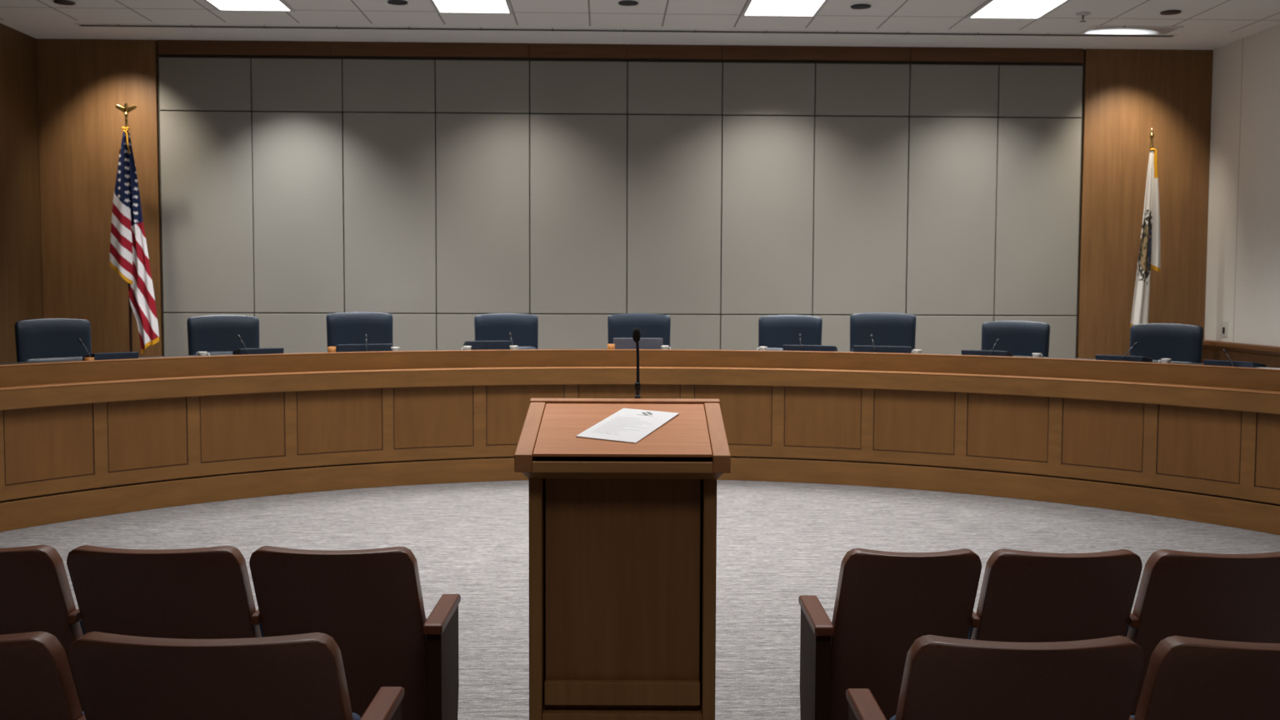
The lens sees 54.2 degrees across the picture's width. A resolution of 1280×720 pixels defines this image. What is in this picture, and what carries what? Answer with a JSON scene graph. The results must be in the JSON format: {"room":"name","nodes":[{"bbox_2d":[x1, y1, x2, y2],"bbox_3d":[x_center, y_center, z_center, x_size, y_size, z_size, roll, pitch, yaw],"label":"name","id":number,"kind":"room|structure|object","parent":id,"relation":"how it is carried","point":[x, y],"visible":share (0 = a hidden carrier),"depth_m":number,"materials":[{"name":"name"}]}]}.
{"room":"council chamber","nodes":[
{"label":"council chamber","id":0,"kind":"room"},
{"bbox_2d":[0,23,43,363],"bbox_3d":[-6.387,-0.773,4.531,0.150,4.350,18.500,0,3,-2],"label":"wall","id":1,"kind":"structure","parent":0,"point":[21,270],"depth_m":13.18,"materials":[{"name":"brown wood"}]},
{"bbox_2d":[36,38,1213,359],"bbox_3d":[-0.091,-1.314,14.000,13.380,4.350,0.200,0,3,-2],"label":"wall","id":2,"kind":"structure","parent":0,"point":[716,190],"depth_m":13.86,"materials":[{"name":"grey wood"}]},
{"bbox_2d":[0,480,1279,719],"bbox_3d":[0.167,1.463,4.853,13.380,0.100,18.900,0,3,-2],"label":"floor","id":3,"kind":"structure","parent":0,"point":[778,542],"depth_m":8.39,"materials":[{"name":"carpet"}]},
{"bbox_2d":[0,545,85,711],"bbox_3d":[-2.135,1.016,4.210,0.590,0.851,0.453,0,3,0],"label":"chair","id":4,"kind":"object","parent":3,"relation":"on","point":[36,595],"visible":0.5,"depth_m":4.05,"materials":[{"name":"brown leather"}]},
{"bbox_2d":[80,620,85,634],"bbox_3d":[-2.132,1.029,4.365,0.455,0.285,0.144,0,3,0],"label":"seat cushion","id":5,"kind":"object","parent":4,"relation":"on","point":[81,622],"depth_m":4.34,"materials":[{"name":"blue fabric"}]},
{"bbox_2d":[0,630,85,719],"bbox_3d":[-1.715,1.078,3.202,0.692,0.851,0.453,0,3,0],"label":"chair","id":6,"kind":"object","parent":3,"relation":"on","point":[37,682],"visible":0.74,"depth_m":3.03,"materials":[{"name":"brown leather"}]},
{"bbox_2d":[66,545,264,639],"bbox_3d":[-1.544,1.019,4.210,0.602,0.851,0.453,0,3,0],"label":"chair","id":7,"kind":"object","parent":3,"relation":"on","point":[202,592],"visible":0.6,"depth_m":4.04,"materials":[{"name":"brown leather"}]},
{"bbox_2d":[259,622,264,637],"bbox_3d":[-1.541,1.032,4.365,0.467,0.285,0.144,0,3,0],"label":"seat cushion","id":8,"kind":"object","parent":7,"relation":"on","point":[260,624],"depth_m":4.35,"materials":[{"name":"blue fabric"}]},
{"bbox_2d":[68,631,404,719],"bbox_3d":[-1.008,1.081,3.199,0.742,0.851,0.458,0,3,0],"label":"chair","id":9,"kind":"object","parent":3,"relation":"on","point":[297,677],"visible":1,"depth_m":3.01,"materials":[{"name":"brown leather"}]},
{"bbox_2d":[352,712,360,719],"bbox_3d":[-1.031,1.094,3.357,0.553,0.285,0.144,0,3,0],"label":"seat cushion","id":10,"kind":"object","parent":9,"relation":"on","point":[356,717],"depth_m":3.37,"materials":[{"name":"blue fabric"}]},
{"bbox_2d":[249,545,460,719],"bbox_3d":[-0.944,1.021,4.208,0.629,0.851,0.458,0,3,0],"label":"chair","id":11,"kind":"object","parent":3,"relation":"on","point":[370,602],"visible":0.86,"depth_m":4.06,"materials":[{"name":"brown leather"}]},
{"bbox_2d":[514,398,730,719],"bbox_3d":[-0.056,0.800,4.245,0.676,1.296,0.680,0,3,0],"label":"lectern","id":12,"kind":"object","parent":3,"relation":"on","point":[622,536],"visible":0.98,"depth_m":4.04,"materials":[{"name":"brown wood"}]},
{"bbox_2d":[541,702,702,719],"bbox_3d":[-0.058,1.141,4.248,0.517,0.024,0.436,0,3,0],"label":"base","id":13,"kind":"object","parent":12,"relation":"attached to","point":[548,712],"depth_m":4.04,"materials":[{"name":"brown wood"}]},
{"bbox_2d":[575,408,679,443],"bbox_3d":[-0.036,0.217,4.176,0.204,0.077,0.375,2,4,25],"label":"printed paper","id":14,"kind":"object","parent":12,"relation":"on","point":[626,425],"visible":1,"depth_m":4.16,"materials":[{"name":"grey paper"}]},
{"bbox_2d":[632,327,640,398],"bbox_3d":[-0.008,0.035,4.500,0.070,0.302,0.069,0,3,0],"label":"microphone","id":15,"kind":"object","parent":12,"relation":"on","point":[636,332],"visible":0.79,"depth_m":4.49,"materials":[{"name":"black plastic"}]},
{"bbox_2d":[0,349,1279,534],"bbox_3d":[-0.071,0.551,9.753,11.177,1.134,4.113,0,3,-2],"label":"desk","id":16,"kind":"object","parent":3,"relation":"on","point":[80,439],"visible":0.96,"depth_m":10.02,"materials":[{"name":"brown wood"}]},
{"bbox_2d":[78,338,90,357],"bbox_3d":[-4.098,-0.066,9.263,0.132,0.192,0.058,0,3,-2],"label":"gooseneck microphone","id":17,"kind":"object","parent":16,"relation":"on","point":[79,339],"visible":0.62,"depth_m":9.26,"materials":[{"name":"black plastic"}]},
{"bbox_2d":[84,357,94,360],"bbox_3d":[-4.067,0.007,9.232,0.068,0.050,0.067,0,3,-2],"label":"tumbler","id":18,"kind":"object","parent":16,"relation":"on","point":[85,358],"visible":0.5,"depth_m":9.20,"materials":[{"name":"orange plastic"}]},
{"bbox_2d":[82,351,139,360],"bbox_3d":[-4.034,-0.024,9.531,0.211,0.075,0.345,3,5,43],"label":"console","id":19,"kind":"object","parent":16,"relation":"on","point":[119,355],"visible":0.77,"depth_m":9.45,"materials":[{"name":"plastic"}]},
{"bbox_2d":[197,351,209,355],"bbox_3d":[-3.443,-0.033,9.846,0.086,0.062,0.072,2,4,33],"label":"cup","id":20,"kind":"object","parent":16,"relation":"on","point":[200,353],"visible":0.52,"depth_m":9.82,"materials":[{"name":"white ceramic"}]},
{"bbox_2d":[237,335,249,354],"bbox_3d":[-3.197,-0.109,10.110,0.128,0.184,0.058,2,4,24],"label":"gooseneck microphone","id":21,"kind":"object","parent":16,"relation":"on","point":[238,336],"visible":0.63,"depth_m":10.11,"materials":[{"name":"black plastic"}]},
{"bbox_2d":[232,347,284,354],"bbox_3d":[-3.146,-0.065,10.304,0.360,0.073,0.211,-2,4,-35],"label":"console","id":22,"kind":"object","parent":16,"relation":"on","point":[265,350],"visible":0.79,"depth_m":10.22,"materials":[{"name":"plastic"}]},
{"bbox_2d":[327,346,335,352],"bbox_3d":[-2.578,-0.073,10.454,0.068,0.075,0.067,0,3,-2],"label":"tumbler","id":23,"kind":"object","parent":16,"relation":"on","point":[330,349],"visible":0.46,"depth_m":10.43,"materials":[{"name":"orange glass"}]},
{"bbox_2d":[335,343,392,352],"bbox_3d":[-2.383,-0.097,10.751,0.470,0.089,0.211,-1,4,-26],"label":"console","id":24,"kind":"object","parent":16,"relation":"on","point":[342,347],"visible":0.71,"depth_m":10.65,"materials":[{"name":"plastic"}]},
{"bbox_2d":[365,334,367,351],"bbox_3d":[-2.323,-0.131,10.635,0.060,0.172,0.115,0,3,-2],"label":"gooseneck microphone","id":25,"kind":"object","parent":16,"relation":"on","point":[366,335],"visible":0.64,"depth_m":10.65,"materials":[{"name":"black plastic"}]},
{"bbox_2d":[390,346,399,350],"bbox_3d":[-2.091,-0.079,10.700,0.072,0.062,0.086,1,3,12],"label":"cup","id":26,"kind":"object","parent":16,"relation":"on","point":[393,348],"visible":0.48,"depth_m":10.67,"materials":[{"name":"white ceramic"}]},
{"bbox_2d":[461,345,471,349],"bbox_3d":[-1.514,-0.089,10.905,0.086,0.062,0.072,0,3,-11],"label":"cup","id":27,"kind":"object","parent":16,"relation":"on","point":[465,347],"visible":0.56,"depth_m":10.88,"materials":[{"name":"white ceramic"}]},
{"bbox_2d":[463,340,513,349],"bbox_3d":[-1.353,-0.123,11.129,0.420,0.105,0.211,-1,4,-15],"label":"console","id":28,"kind":"object","parent":16,"relation":"on","point":[476,345],"visible":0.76,"depth_m":11.03,"materials":[{"name":"plastic"}]},
{"bbox_2d":[510,345,518,349],"bbox_3d":[-1.107,-0.094,11.011,0.086,0.062,0.072,-1,4,-19],"label":"cup","id":29,"kind":"object","parent":16,"relation":"on","point":[512,347],"visible":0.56,"depth_m":10.98,"materials":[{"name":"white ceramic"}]},
{"bbox_2d":[607,344,614,349],"bbox_3d":[-0.257,-0.104,11.126,0.068,0.075,0.067,0,3,-2],"label":"tumbler","id":30,"kind":"object","parent":16,"relation":"on","point":[609,346],"visible":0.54,"depth_m":11.10,"materials":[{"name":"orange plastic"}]},
{"bbox_2d":[613,337,662,349],"bbox_3d":[-0.019,-0.140,11.307,0.445,0.128,0.211,0,3,-1],"label":"console","id":31,"kind":"object","parent":16,"relation":"on","point":[620,343],"visible":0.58,"depth_m":11.20,"materials":[{"name":"black plastic"}]},
{"bbox_2d":[0,349,1279,368],"bbox_3d":[-0.070,0.037,9.757,11.177,0.040,4.044,0,3,-2],"label":"countertop","id":32,"kind":"structure","parent":16,"relation":"on","point":[38,362],"depth_m":10.31,"materials":[{"name":"laminate"}]},
{"bbox_2d":[660,345,670,349],"bbox_3d":[0.229,-0.096,11.131,0.086,0.062,0.072,1,3,8],"label":"cup","id":33,"kind":"object","parent":16,"relation":"on","point":[662,347],"visible":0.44,"depth_m":11.10,"materials":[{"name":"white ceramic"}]},
{"bbox_2d":[756,346,767,350],"bbox_3d":[1.081,-0.086,11.037,0.086,0.062,0.072,2,4,29],"label":"cup","id":34,"kind":"object","parent":16,"relation":"on","point":[762,348],"visible":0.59,"depth_m":11.01,"materials":[{"name":"white ceramic"}]},
{"bbox_2d":[782,345,837,351],"bbox_3d":[1.513,-0.097,11.112,0.460,0.078,0.211,1,4,15],"label":"console","id":35,"kind":"object","parent":16,"relation":"on","point":[785,347],"visible":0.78,"depth_m":11.01,"materials":[{"name":"plastic"}]},
{"bbox_2d":[870,334,875,352],"bbox_3d":[2.026,-0.129,10.810,0.060,0.182,0.125,0,3,-2],"label":"gooseneck microphone","id":36,"kind":"object","parent":16,"relation":"on","point":[872,337],"visible":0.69,"depth_m":10.82,"materials":[{"name":"black plastic"}]},
{"bbox_2d":[853,345,913,353],"bbox_3d":[2.127,-0.085,10.905,0.500,0.083,0.211,2,4,22],"label":"console","id":37,"kind":"object","parent":16,"relation":"on","point":[889,349],"visible":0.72,"depth_m":10.81,"materials":[{"name":"plastic"}]},
{"bbox_2d":[911,349,920,354],"bbox_3d":[2.353,-0.057,10.624,0.072,0.062,0.086,0,3,-3],"label":"cup","id":38,"kind":"object","parent":16,"relation":"on","point":[915,351],"visible":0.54,"depth_m":10.59,"materials":[{"name":"white ceramic"}]},
{"bbox_2d":[961,350,1013,356],"bbox_3d":[2.919,-0.051,10.511,0.382,0.068,0.211,2,4,31],"label":"console","id":39,"kind":"object","parent":16,"relation":"on","point":[977,352],"visible":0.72,"depth_m":10.42,"materials":[{"name":"plastic"}]},
{"bbox_2d":[988,338,999,355],"bbox_3d":[2.923,-0.092,10.360,0.129,0.170,0.058,-2,4,-27],"label":"gooseneck microphone","id":40,"kind":"object","parent":16,"relation":"on","point":[997,340],"visible":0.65,"depth_m":10.36,"materials":[{"name":"black plastic"}]},
{"bbox_2d":[1032,353,1042,357],"bbox_3d":[3.216,-0.022,10.109,0.086,0.062,0.072,1,4,13],"label":"cup","id":41,"kind":"object","parent":16,"relation":"on","point":[1034,355],"visible":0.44,"depth_m":10.08,"materials":[{"name":"white ceramic"}]},
{"bbox_2d":[1095,355,1152,362],"bbox_3d":[3.809,-0.006,9.846,0.372,0.066,0.211,3,5,42],"label":"console","id":42,"kind":"object","parent":16,"relation":"on","point":[1108,357],"visible":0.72,"depth_m":9.76,"materials":[{"name":"plastic"}]},
{"bbox_2d":[1119,342,1138,360],"bbox_3d":[3.782,-0.052,9.704,0.156,0.175,0.058,0,3,-2],"label":"gooseneck microphone","id":43,"kind":"object","parent":16,"relation":"on","point":[1136,343],"visible":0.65,"depth_m":9.69,"materials":[{"name":"black plastic"}]},
{"bbox_2d":[1158,358,1171,363],"bbox_3d":[3.968,0.021,9.444,0.086,0.062,0.072,3,4,39],"label":"cup","id":44,"kind":"object","parent":16,"relation":"on","point":[1163,360],"visible":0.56,"depth_m":9.42,"materials":[{"name":"white ceramic"}]},
{"bbox_2d":[1222,349,1235,366],"bbox_3d":[4.311,-0.003,9.129,0.060,0.148,0.173,0,3,-2],"label":"gooseneck microphone","id":45,"kind":"object","parent":16,"relation":"on","point":[1223,350],"visible":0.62,"depth_m":9.14,"materials":[{"name":"black plastic"}]},
{"bbox_2d":[1203,360,1266,367],"bbox_3d":[4.389,0.034,9.226,0.211,0.064,0.368,-3,4,-39],"label":"console","id":46,"kind":"object","parent":16,"relation":"on","point":[1212,362],"visible":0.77,"depth_m":9.13,"materials":[{"name":"plastic"}]},
{"bbox_2d":[1240,366,1279,369],"bbox_3d":[4.473,0.073,8.928,0.231,0.023,0.406,-2,4,-36],"label":"paper stack","id":47,"kind":"object","parent":16,"relation":"on","point":[1241,367],"visible":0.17,"depth_m":9.00,"materials":[{"name":"white paper"}]},
{"bbox_2d":[798,548,981,719],"bbox_3d":[0.827,1.028,4.208,0.543,0.851,0.458,0,3,0],"label":"chair","id":48,"kind":"object","parent":3,"relation":"on","point":[885,602],"visible":0.88,"depth_m":4.06,"materials":[{"name":"brown leather"}]},
{"bbox_2d":[845,635,1144,719],"bbox_3d":[0.884,1.089,3.200,0.659,0.851,0.458,0,3,0],"label":"chair","id":49,"kind":"object","parent":3,"relation":"on","point":[944,677],"visible":1,"depth_m":3.01,"materials":[{"name":"brown leather"}]},
{"bbox_2d":[967,548,1142,642],"bbox_3d":[1.349,1.030,4.210,0.531,0.851,0.453,0,3,0],"label":"chair","id":50,"kind":"object","parent":3,"relation":"on","point":[1025,597],"visible":0.56,"depth_m":4.04,"materials":[{"name":"brown leather"}]},
{"bbox_2d":[967,625,973,639],"bbox_3d":[1.345,1.043,4.365,0.396,0.285,0.144,0,3,0],"label":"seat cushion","id":51,"kind":"object","parent":50,"relation":"on","point":[971,628],"depth_m":4.35,"materials":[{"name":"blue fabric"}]},
{"bbox_2d":[1125,549,1279,715],"bbox_3d":[1.882,1.032,4.210,0.560,0.851,0.453,0,3,0],"label":"chair","id":52,"kind":"object","parent":3,"relation":"on","point":[1232,597],"visible":0.59,"depth_m":4.04,"materials":[{"name":"brown leather"}]},
{"bbox_2d":[1125,625,1129,636],"bbox_3d":[1.878,1.045,4.365,0.425,0.285,0.144,0,3,0],"label":"seat cushion","id":53,"kind":"object","parent":52,"relation":"on","point":[1127,627],"depth_m":4.34,"materials":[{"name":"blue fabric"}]},
{"bbox_2d":[1129,635,1279,719],"bbox_3d":[1.531,1.091,3.202,0.643,0.851,0.453,0,3,0],"label":"chair","id":54,"kind":"object","parent":3,"relation":"on","point":[1187,678],"visible":0.8,"depth_m":3.01,"materials":[{"name":"brown leather"}]},
{"bbox_3d":[0.005,0.924,10.493,12.980,0.298,7.172,0,3,-2],"label":"platform","id":55,"kind":"object","parent":3,"relation":"on","visible":0},
{"bbox_2d":[14,318,91,362],"bbox_3d":[-4.539,0.229,9.969,0.658,1.113,0.740,3,4,36],"label":"chair","id":56,"kind":"object","parent":55,"relation":"on","point":[39,339],"visible":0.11,"depth_m":10.06,"materials":[{"name":"blue leather"}]},
{"bbox_2d":[110,102,159,353],"bbox_3d":[-5.395,-1.062,13.248,0.410,3.294,0.359,2,4,28],"label":"striped flag","id":57,"kind":"object","parent":55,"relation":"on","point":[129,258],"visible":0.99,"depth_m":13.20,"materials":[{"name":"fabric"}]},
{"bbox_2d":[186,315,259,355],"bbox_3d":[-3.543,0.176,10.841,0.740,1.122,0.658,-2,4,-32],"label":"chair","id":58,"kind":"object","parent":55,"relation":"on","point":[212,334],"visible":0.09,"depth_m":10.99,"materials":[{"name":"blue leather"}]},
{"bbox_2d":[325,311,392,346],"bbox_3d":[-2.500,0.135,11.434,0.740,1.142,0.658,-1,4,-26],"label":"chair","id":59,"kind":"object","parent":55,"relation":"on","point":[347,327],"visible":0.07,"depth_m":11.61,"materials":[{"name":"blue leather"}]},
{"bbox_2d":[474,313,538,349],"bbox_3d":[-1.232,0.125,11.847,0.740,1.123,0.658,-1,4,-14],"label":"chair","id":60,"kind":"object","parent":55,"relation":"on","point":[523,328],"visible":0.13,"depth_m":12.05,"materials":[{"name":"blue leather"}]},
{"bbox_2d":[607,313,670,349],"bbox_3d":[-0.016,0.121,11.979,0.740,1.125,0.658,0,3,2],"label":"chair","id":61,"kind":"object","parent":55,"relation":"on","point":[650,325],"visible":0.13,"depth_m":12.17,"materials":[{"name":"blue leather"}]},
{"bbox_2d":[758,315,822,349],"bbox_3d":[1.377,0.139,11.836,0.740,1.118,0.658,1,4,16],"label":"chair","id":62,"kind":"object","parent":55,"relation":"on","point":[775,331],"visible":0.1,"depth_m":12.03,"materials":[{"name":"blue leather"}]},
{"bbox_2d":[850,312,915,351],"bbox_3d":[2.216,0.140,11.588,0.740,1.151,0.658,1,4,17],"label":"chair","id":63,"kind":"object","parent":55,"relation":"on","point":[893,329],"visible":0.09,"depth_m":11.78,"materials":[{"name":"blue leather"}]},
{"bbox_2d":[981,320,1049,356],"bbox_3d":[3.240,0.203,11.099,0.740,1.092,0.658,3,4,36],"label":"chair","id":64,"kind":"object","parent":55,"relation":"on","point":[1026,338],"visible":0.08,"depth_m":11.24,"materials":[{"name":"blue leather"}]},
{"bbox_2d":[1130,128,1160,327],"bbox_3d":[5.510,-0.949,13.581,0.376,3.115,0.360,0,3,-2],"label":"flag","id":65,"kind":"object","parent":55,"relation":"on","point":[1150,247],"visible":0.98,"depth_m":13.51,"materials":[{"name":"fabric"}]},
{"bbox_2d":[1129,323,1203,363],"bbox_3d":[4.234,0.249,10.361,0.658,1.097,0.740,-3,5,-41],"label":"chair","id":66,"kind":"object","parent":55,"relation":"on","point":[1180,342],"visible":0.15,"depth_m":10.47,"materials":[{"name":"blue leather"}]},
{"bbox_2d":[0,0,1279,49],"bbox_3d":[0.184,-2.979,4.587,13.380,0.100,18.900,0,3,-2],"label":"ceiling","id":67,"kind":"structure","parent":0,"point":[1207,24],"depth_m":12.59,"materials":[{"name":"tile"}]},
{"bbox_2d":[53,0,75,4],"bbox_3d":[-5.435,-3.377,11.808,0.190,0.014,0.190,0,3,-2],"label":"recessed light","id":68,"kind":"object","parent":67,"relation":"in","point":[57,2],"visible":1,"depth_m":11.79,"materials":[{"name":"metal"}]},
{"bbox_2d":[203,0,294,11],"bbox_3d":[-3.696,-3.350,11.519,0.740,0.018,1.200,0,3,-2],"label":"recessed light","id":69,"kind":"object","parent":67,"relation":"in","point":[220,5],"visible":1,"depth_m":11.88,"materials":[{"name":"white plastic"}]},
{"bbox_2d":[387,0,407,4],"bbox_3d":[-2.278,-3.360,11.749,0.190,0.014,0.190,0,3,-2],"label":"recessed light","id":70,"kind":"object","parent":67,"relation":"in","point":[390,2],"visible":1,"depth_m":11.73,"materials":[{"name":"metal"}]},
{"bbox_2d":[429,0,513,14],"bbox_3d":[-1.587,-3.345,11.580,0.740,0.018,1.200,0,3,-2],"label":"recessed light","id":71,"kind":"object","parent":67,"relation":"in","point":[471,7],"visible":1,"depth_m":11.90,"materials":[{"name":"white plastic"}]},
{"bbox_2d":[75,23,1178,37],"bbox_3d":[-0.068,-3.431,13.021,11.440,0.008,0.130,0,3,-2],"label":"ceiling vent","id":72,"kind":"object","parent":67,"relation":"in","point":[102,25],"visible":1,"depth_m":13.01,"materials":[{"name":"metal"}]},
{"bbox_2d":[618,0,638,5],"bbox_3d":[-0.110,-3.351,11.742,0.190,0.014,0.190,0,3,-2],"label":"recessed light","id":73,"kind":"object","parent":67,"relation":"in","point":[622,2],"visible":1,"depth_m":11.71,"materials":[{"name":"metal"}]},
{"bbox_2d":[740,0,829,17],"bbox_3d":[1.372,-3.339,11.665,0.740,0.018,1.200,0,3,-2],"label":"recessed light","id":74,"kind":"object","parent":67,"relation":"in","point":[797,8],"visible":1,"depth_m":11.90,"materials":[{"name":"white plastic"}]},
{"bbox_2d":[850,4,870,9],"bbox_3d":[2.092,-3.349,11.846,0.190,0.014,0.190,0,3,-2],"label":"recessed light","id":75,"kind":"object","parent":67,"relation":"in","point":[857,6],"visible":1,"depth_m":11.83,"materials":[{"name":"metal"}]},
{"bbox_2d":[965,0,1070,19],"bbox_3d":[3.591,-3.334,11.729,0.740,0.018,1.200,0,3,-2],"label":"recessed light","id":76,"kind":"object","parent":67,"relation":"in","point":[991,9],"visible":1,"depth_m":11.92,"materials":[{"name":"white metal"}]},
{"bbox_2d":[1075,11,1090,22],"bbox_3d":[4.299,-3.323,12.131,0.140,0.081,0.140,0,3,-2],"label":"sprinkler","id":77,"kind":"object","parent":67,"relation":"attached to","point":[1082,14],"visible":1,"depth_m":12.11,"materials":[{"name":"white metal"}]},
{"bbox_2d":[1080,25,1184,34],"bbox_3d":[5.068,-3.401,12.900,0.920,0.012,0.400,0,3,-2],"label":"recessed light","id":78,"kind":"object","parent":67,"relation":"in","point":[1096,30],"visible":1,"depth_m":12.89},
{"bbox_2d":[1160,10,1181,14],"bbox_3d":[5.112,-3.348,12.043,0.190,0.014,0.190,0,3,-2],"label":"recessed light","id":79,"kind":"object","parent":67,"relation":"in","point":[1169,12],"visible":1,"depth_m":12.03,"materials":[{"name":"metal"}]},
{"bbox_2d":[1204,24,1279,346],"bbox_3d":[6.738,-0.743,4.909,0.150,4.350,18.500,0,3,-2],"label":"wall","id":80,"kind":"structure","parent":0,"point":[1242,273],"depth_m":13.24,"materials":[{"name":"white paint"}]},
{"bbox_2d":[1220,320,1228,337],"bbox_3d":[6.397,-0.338,13.693,0.022,0.170,0.140,0,3,-2],"label":"wall switch","id":81,"kind":"object","parent":80,"relation":"attached to","point":[1224,330],"visible":1,"depth_m":13.68,"materials":[{"name":"plastic"}]},
{"bbox_2d":[1201,347,1279,367],"bbox_3d":[6.643,0.766,4.975,0.030,0.730,18.455,0,3,-2],"label":"trim","id":82,"kind":"structure","parent":80,"relation":"attached to","point":[1273,361],"depth_m":13.29,"materials":[{"name":"brown wood"}]},
{"bbox_2d":[1202,340,1279,355],"bbox_3d":[6.622,0.367,4.950,0.075,0.088,18.455,0,3,-2],"label":"trim","id":83,"kind":"structure","parent":80,"relation":"attached to","point":[1255,348],"depth_m":13.20,"materials":[{"name":"brown wood"}]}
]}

